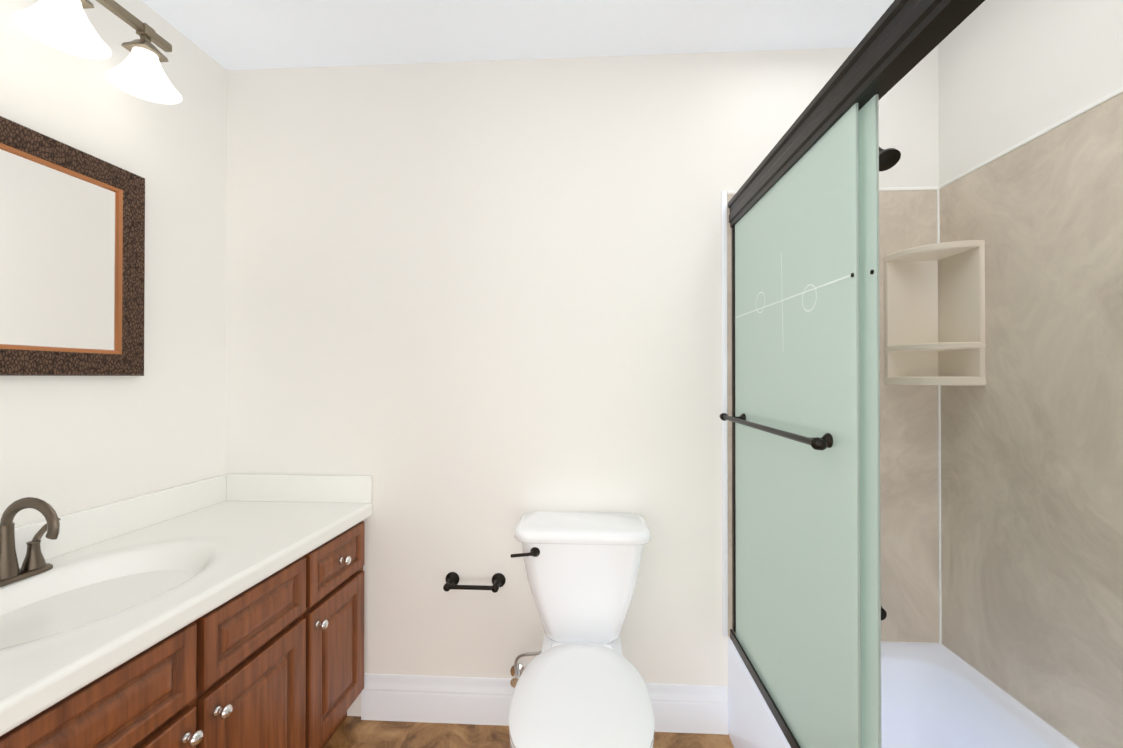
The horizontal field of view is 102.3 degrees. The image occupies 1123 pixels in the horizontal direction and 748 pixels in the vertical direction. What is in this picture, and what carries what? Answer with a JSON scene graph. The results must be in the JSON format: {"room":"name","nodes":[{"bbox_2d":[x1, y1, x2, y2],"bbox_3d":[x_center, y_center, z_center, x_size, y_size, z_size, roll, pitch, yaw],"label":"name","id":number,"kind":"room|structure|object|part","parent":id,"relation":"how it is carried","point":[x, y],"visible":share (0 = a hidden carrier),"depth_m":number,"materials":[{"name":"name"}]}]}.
{"room":"bathroom","nodes":[
{"label":"bathroom","id":0,"kind":"room"},
{"bbox_2d":[0,0,226,526],"bbox_3d":[-1.479,0.048,0.131,0.234,2.440,3.200,0,0,3],"label":"wall","id":1,"kind":"structure","parent":0,"point":[70,444],"depth_m":1.42,"materials":[{"name":"paint"}]},
{"bbox_2d":[0,116,144,375],"bbox_3d":[-1.337,-0.302,0.947,0.065,0.610,0.900,0,0,3],"label":"mirror","id":2,"kind":"object","parent":1,"relation":"attached to","point":[72,256],"visible":1,"depth_m":1.20,"materials":[{"name":"brown mirror"}]},
{"bbox_3d":[-1.338,-0.302,0.947,0.032,0.470,0.760,0,0,3],"label":"glass","id":3,"kind":"part","parent":2,"relation":"part of","materials":[{"name":"white mirror"}]},
{"bbox_2d":[12,0,181,103],"bbox_3d":[-1.246,-0.935,0.954,0.227,0.223,0.855,0,0,3],"label":"sconce","id":4,"kind":"object","parent":1,"relation":"attached to","point":[65,26],"visible":1,"depth_m":1.19,"materials":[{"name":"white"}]},
{"bbox_3d":[-1.213,-0.873,1.104,0.160,0.100,0.160,0,0,3],"label":"lamp shade","id":5,"kind":"part","parent":4,"relation":"part of","materials":[{"name":"white glass"}]},
{"bbox_3d":[-1.194,-0.872,1.299,0.160,0.100,0.160,0,0,3],"label":"lamp shade","id":6,"kind":"part","parent":4,"relation":"part of","materials":[{"name":"white glass"}]},
{"bbox_2d":[15,474,227,567],"bbox_3d":[-1.334,0.423,1.015,0.079,0.100,1.410,0,0,3],"label":"backsplash","id":7,"kind":"structure","parent":1,"relation":"attached to","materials":[{"name":"white"}]},
{"bbox_2d":[141,0,893,69],"bbox_3d":[-0.055,-1.222,0.115,3.312,0.100,3.300,0,0,3],"label":"ceiling","id":8,"kind":"structure","parent":0,"point":[245,34],"depth_m":1.52,"materials":[{"name":"white paint"}]},
{"bbox_2d":[323,716,733,747],"bbox_3d":[-0.055,1.318,0.099,3.312,0.100,3.300,0,0,3],"label":"floor","id":9,"kind":"structure","parent":0,"point":[354,732],"depth_m":1.59,"materials":[{"name":"brown wood"}]},
{"bbox_2d":[0,474,372,747],"bbox_3d":[-1.052,0.776,0.999,0.643,0.994,1.410,0,0,3],"label":"bathroom vanity","id":10,"kind":"object","parent":9,"relation":"on","point":[223,611],"visible":1,"depth_m":1.13,"materials":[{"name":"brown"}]},
{"bbox_2d":[0,497,60,586],"bbox_3d":[-1.218,0.376,1.029,0.159,0.193,0.226,0,0,3],"label":"faucet","id":11,"kind":"object","parent":10,"relation":"on","point":[34,568],"depth_m":1.03,"materials":[{"name":"brown"}]},
{"bbox_2d":[509,511,653,747],"bbox_3d":[0.036,0.887,1.291,0.484,0.777,0.709,0,0,3],"label":"toilet","id":12,"kind":"object","parent":9,"relation":"on","point":[578,681],"visible":1,"depth_m":1.42,"materials":[{"name":"white ceramic"}]},
{"bbox_3d":[-0.115,0.571,1.442,0.092,0.032,0.032,0,0,3],"label":"lever","id":13,"kind":"part","parent":12,"relation":"part of","materials":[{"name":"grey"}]},
{"bbox_3d":[0.051,0.845,1.179,0.362,0.024,0.485,0,0,3],"label":"lid seat","id":14,"kind":"part","parent":12,"relation":"part of","materials":[{"name":"white ceramic"}]},
{"bbox_3d":[0.051,0.868,1.177,0.360,0.020,0.476,0,0,3],"label":"seat","id":15,"kind":"part","parent":12,"relation":"part of","materials":[{"name":"white plastic"}]},
{"bbox_3d":[0.070,0.520,1.530,0.442,0.042,0.218,0,0,3],"label":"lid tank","id":16,"kind":"part","parent":12,"relation":"part of","materials":[{"name":"white ceramic"}]},
{"bbox_2d":[728,638,1079,747],"bbox_3d":[0.921,1.102,0.841,0.735,0.340,1.516,0,0,3],"label":"tub","id":17,"kind":"object","parent":9,"relation":"on","point":[933,695],"visible":0.65,"depth_m":1.43,"materials":[{"name":"white"}]},
{"bbox_2d":[730,629,800,747],"bbox_3d":[0.585,0.916,0.855,0.050,0.030,1.502,0,0,3],"label":"door track","id":18,"kind":"object","parent":17,"relation":"on","point":[784,727],"visible":0.44,"depth_m":1.29,"materials":[{"name":"grey metal"}]},
{"bbox_2d":[735,94,880,747],"bbox_3d":[0.604,0.190,1.217,0.028,1.471,0.738,0,0,3],"label":"shower door","id":19,"kind":"structure","parent":18,"relation":"on","point":[808,583],"depth_m":1.03,"materials":[{"name":"green glass"}]},
{"bbox_2d":[720,413,832,449],"bbox_3d":[0.559,0.145,1.236,0.062,0.032,0.670,0,0,3],"label":"door towel bar","id":20,"kind":"object","parent":19,"relation":"attached to","point":[825,441],"visible":1,"depth_m":1.05,"materials":[{"name":"grey metal"}]},
{"bbox_2d":[735,252,854,327],"bbox_3d":[0.590,-0.193,1.233,0.001,0.265,0.702,0,0,3],"label":"etched design","id":21,"kind":"object","parent":19,"relation":"attached to","point":[794,295],"depth_m":1.12,"materials":[{"name":"white glass"}]},
{"bbox_3d":[0.614,0.190,1.204,0.006,1.471,0.712,0,0,3],"label":"glass","id":22,"kind":"part","parent":19,"relation":"part of","materials":[{"name":"green glass"}]},
{"bbox_2d":[721,186,941,643],"bbox_3d":[0.951,0.140,1.596,0.753,1.589,0.017,0,0,3],"label":"panel","id":23,"kind":"object","parent":17,"relation":"on","point":[909,504],"depth_m":1.58,"materials":[{"name":"beige stone"}]},
{"bbox_3d":[0.583,0.140,1.618,0.018,1.589,0.012,0,0,3],"label":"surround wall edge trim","id":24,"kind":"part","parent":23,"relation":"part of","materials":[{"name":"white plastic"}]},
{"bbox_3d":[0.960,-0.649,1.602,0.735,0.012,0.014,0,0,3],"label":"surround wall top cap","id":25,"kind":"part","parent":23,"relation":"part of","materials":[{"name":"white plastic"}]},
{"bbox_2d":[881,606,886,619],"bbox_3d":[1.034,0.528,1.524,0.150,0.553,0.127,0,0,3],"label":"tub spout","id":26,"kind":"object","parent":23,"relation":"attached to","point":[883,614],"visible":0.02,"depth_m":1.46,"materials":[{"name":"grey metal"}]},
{"bbox_2d":[884,240,985,385],"bbox_3d":[1.218,-0.189,1.489,0.186,0.450,0.186,0,0,3],"label":"corner shelf","id":27,"kind":"object","parent":23,"relation":"attached to","point":[934,303],"visible":1,"depth_m":1.53,"materials":[{"name":"beige plastic"}]},
{"bbox_2d":[884,240,984,260],"bbox_3d":[1.218,-0.403,1.490,0.185,0.022,0.185,0,0,3],"label":"shelf","id":28,"kind":"object","parent":27,"relation":"on","point":[944,251],"depth_m":1.46,"materials":[{"name":"beige plastic"}]},
{"bbox_2d":[884,377,985,385],"bbox_3d":[1.218,0.022,1.487,0.185,0.028,0.185,0,0,3],"label":"shelf","id":29,"kind":"object","parent":27,"relation":"on","point":[956,381],"depth_m":1.43,"materials":[{"name":"beige plastic"}]},
{"bbox_2d":[884,342,985,350],"bbox_3d":[1.218,-0.089,1.488,0.185,0.020,0.185,0,0,3],"label":"shelf","id":30,"kind":"object","parent":27,"relation":"on","point":[889,346],"depth_m":1.45,"materials":[{"name":"beige plastic"}]},
{"bbox_3d":[1.313,0.145,1.572,0.006,1.577,0.006,0,0,3],"label":"surround wall corner trim","id":31,"kind":"part","parent":23,"relation":"part of","materials":[{"name":"white plastic"}]},
{"bbox_2d":[225,45,939,715],"bbox_3d":[0.028,0.058,1.705,3.312,2.440,0.100,0,0,3],"label":"wall","id":32,"kind":"structure","parent":0,"point":[473,311],"depth_m":1.67,"materials":[{"name":"paint"}]},
{"bbox_2d":[443,572,505,592],"bbox_3d":[-0.319,0.757,1.629,0.224,0.052,0.079,0,0,3],"label":"paper holder","id":33,"kind":"object","parent":32,"relation":"attached to","point":[452,580],"visible":1,"depth_m":1.61,"materials":[{"name":"grey metal"}]},
{"bbox_2d":[361,674,727,734],"bbox_3d":[-0.074,1.197,1.645,1.332,0.160,0.016,0,0,3],"label":"baseboard","id":34,"kind":"structure","parent":32,"relation":"attached to","point":[700,709],"depth_m":1.65,"materials":[{"name":"white wood"}]},
{"bbox_2d":[732,226,735,631],"bbox_3d":[0.624,0.192,1.599,0.036,1.429,0.022,0,0,3],"label":"door jamb","id":35,"kind":"object","parent":32,"relation":"attached to","point":[733,462],"visible":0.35,"depth_m":1.59,"materials":[{"name":"grey metal"}]},
{"bbox_2d":[728,0,984,227],"bbox_3d":[0.584,-0.572,0.864,0.056,0.088,1.502,0,0,3],"label":"header","id":36,"kind":"object","parent":32,"relation":"attached to","point":[901,39],"visible":0.95,"depth_m":0.84,"materials":[{"name":"grey metal"}]},
{"bbox_2d":[879,147,900,170],"bbox_3d":[1.032,-0.718,1.496,0.074,0.130,0.197,0,0,3],"label":"shower head","id":37,"kind":"object","parent":32,"relation":"attached to","point":[889,158],"visible":0.42,"depth_m":1.42},
{"bbox_2d":[938,0,1122,746],"bbox_3d":[1.296,0.047,-0.013,0.100,2.440,3.200,0,0,3],"label":"wall","id":38,"kind":"structure","parent":0,"point":[1012,73],"depth_m":1.30,"materials":[{"name":"paint"}]},
{"bbox_2d":[939,87,1122,747],"bbox_3d":[1.280,0.135,0.823,0.014,1.589,1.506,0,0,3],"label":"panel","id":39,"kind":"object","parent":38,"relation":"attached to","point":[1032,518],"depth_m":1.21,"materials":[{"name":"beige stone"}]},
{"bbox_3d":[1.280,-0.654,0.826,0.014,0.012,1.501,0,0,3],"label":"surround wall top cap","id":40,"kind":"part","parent":39,"relation":"part of","materials":[{"name":"white plastic"}]}
]}

